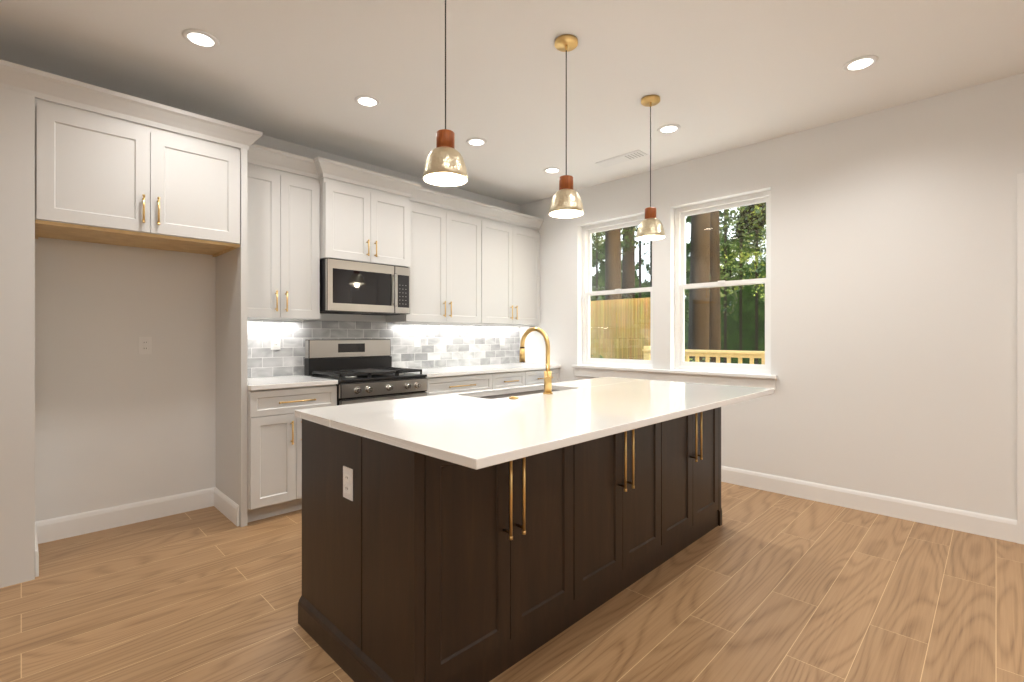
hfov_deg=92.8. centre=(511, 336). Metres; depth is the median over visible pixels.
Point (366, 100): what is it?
recessed light
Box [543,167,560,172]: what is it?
recessed light
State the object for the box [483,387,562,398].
sink
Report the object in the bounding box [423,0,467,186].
pendant light
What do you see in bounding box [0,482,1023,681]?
floor
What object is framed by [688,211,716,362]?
trunk
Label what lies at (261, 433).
base cabinet
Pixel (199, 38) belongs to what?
recessed light
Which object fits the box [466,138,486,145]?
recessed light
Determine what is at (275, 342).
outlet
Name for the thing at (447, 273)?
upper cabinet
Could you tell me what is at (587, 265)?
window unit
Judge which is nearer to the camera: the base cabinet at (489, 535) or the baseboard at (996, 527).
the base cabinet at (489, 535)
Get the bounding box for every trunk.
[605,228,624,299]
[625,226,634,298]
[650,241,651,295]
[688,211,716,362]
[717,211,720,362]
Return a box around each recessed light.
[182,29,218,47]
[354,95,379,106]
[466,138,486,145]
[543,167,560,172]
[657,124,680,133]
[843,55,878,71]
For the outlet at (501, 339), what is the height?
0.116 m
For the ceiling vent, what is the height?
0.010 m
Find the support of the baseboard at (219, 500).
attached to the wall at (116, 425)
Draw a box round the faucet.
[519,327,558,394]
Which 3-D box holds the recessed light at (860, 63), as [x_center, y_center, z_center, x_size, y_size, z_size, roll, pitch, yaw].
[2.000,-1.562,2.799,0.168,0.006,0.168,0,0,45]
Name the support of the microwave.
attached to the upper cabinet at (361, 223)
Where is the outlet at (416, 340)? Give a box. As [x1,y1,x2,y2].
[414,335,419,346]
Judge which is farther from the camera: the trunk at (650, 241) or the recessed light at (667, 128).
the trunk at (650, 241)
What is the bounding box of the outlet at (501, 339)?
[500,335,503,344]
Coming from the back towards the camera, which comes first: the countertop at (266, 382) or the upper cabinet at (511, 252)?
the upper cabinet at (511, 252)
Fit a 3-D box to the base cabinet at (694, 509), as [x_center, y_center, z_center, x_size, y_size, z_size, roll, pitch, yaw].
[0.779,0.792,3.197,0.856,0.885,0.801,0,0,45]
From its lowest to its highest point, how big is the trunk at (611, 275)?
16.905 m
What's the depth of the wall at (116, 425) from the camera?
3.19 m
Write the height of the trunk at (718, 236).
16.907 m
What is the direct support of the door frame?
attached to the wall at (893, 299)
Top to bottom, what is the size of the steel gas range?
1.205 m
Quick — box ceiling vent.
[595,150,647,167]
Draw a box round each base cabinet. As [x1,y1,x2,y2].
[220,383,337,526]
[298,419,578,681]
[425,375,495,395]
[496,371,527,388]
[528,367,559,384]
[579,423,666,619]
[667,407,721,559]
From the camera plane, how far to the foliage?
14.98 m
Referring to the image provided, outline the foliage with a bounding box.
[591,202,765,362]
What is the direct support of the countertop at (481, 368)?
on the base cabinet at (450, 384)
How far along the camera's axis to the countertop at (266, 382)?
3.43 m
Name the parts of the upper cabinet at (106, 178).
cabinet crown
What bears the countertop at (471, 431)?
on the base cabinet at (489, 535)
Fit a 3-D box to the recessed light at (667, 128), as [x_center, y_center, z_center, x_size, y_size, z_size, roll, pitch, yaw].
[1.184,-1.562,3.679,0.168,0.006,0.168,0,0,45]
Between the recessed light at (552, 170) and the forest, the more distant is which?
the forest
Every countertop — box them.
[220,375,337,390]
[295,377,773,470]
[404,363,559,378]
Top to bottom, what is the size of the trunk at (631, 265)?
16.908 m
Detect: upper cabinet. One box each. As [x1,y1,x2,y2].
[40,71,243,254]
[220,143,323,322]
[320,159,411,270]
[384,187,483,326]
[472,204,543,326]
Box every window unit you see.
[571,190,777,389]
[582,215,652,367]
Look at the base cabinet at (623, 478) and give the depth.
2.32 m
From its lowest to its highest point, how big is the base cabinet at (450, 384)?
0.882 m
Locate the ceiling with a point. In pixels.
(717, 76)
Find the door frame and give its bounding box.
[1017,173,1023,543]
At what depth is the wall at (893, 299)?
3.40 m
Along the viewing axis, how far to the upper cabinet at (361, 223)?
3.95 m
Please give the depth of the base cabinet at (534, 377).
5.16 m
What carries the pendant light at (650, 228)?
hanging from the ceiling
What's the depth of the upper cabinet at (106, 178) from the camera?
2.78 m
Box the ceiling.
[0,0,1023,204]
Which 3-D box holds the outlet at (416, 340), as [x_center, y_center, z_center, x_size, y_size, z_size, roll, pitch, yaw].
[-0.930,0.049,4.785,0.008,0.116,0.072,0,0,45]
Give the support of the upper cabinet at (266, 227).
attached to the wall at (116, 425)
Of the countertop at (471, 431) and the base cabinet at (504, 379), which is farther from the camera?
the base cabinet at (504, 379)
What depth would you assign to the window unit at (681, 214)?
4.35 m
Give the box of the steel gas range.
[304,339,426,404]
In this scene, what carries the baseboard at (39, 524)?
attached to the wall at (116, 425)
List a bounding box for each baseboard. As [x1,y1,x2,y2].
[35,520,42,576]
[43,488,210,542]
[211,487,238,525]
[721,466,1016,542]
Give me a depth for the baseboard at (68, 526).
3.17 m
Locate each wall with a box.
[0,59,39,587]
[35,98,518,521]
[519,73,1023,519]
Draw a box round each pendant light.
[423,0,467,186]
[549,34,583,217]
[636,95,664,240]
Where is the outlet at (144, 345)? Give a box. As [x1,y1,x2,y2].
[138,337,151,353]
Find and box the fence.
[590,297,650,359]
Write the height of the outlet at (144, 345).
0.116 m
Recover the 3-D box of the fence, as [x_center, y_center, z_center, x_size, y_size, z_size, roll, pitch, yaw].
[1.168,0.744,7.740,3.150,2.580,0.130,0,0,45]
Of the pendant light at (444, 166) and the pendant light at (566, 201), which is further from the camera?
the pendant light at (566, 201)
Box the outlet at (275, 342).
[271,335,279,349]
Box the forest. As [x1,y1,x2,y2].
[590,207,765,363]
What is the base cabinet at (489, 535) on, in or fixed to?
on the floor
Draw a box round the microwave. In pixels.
[320,258,409,315]

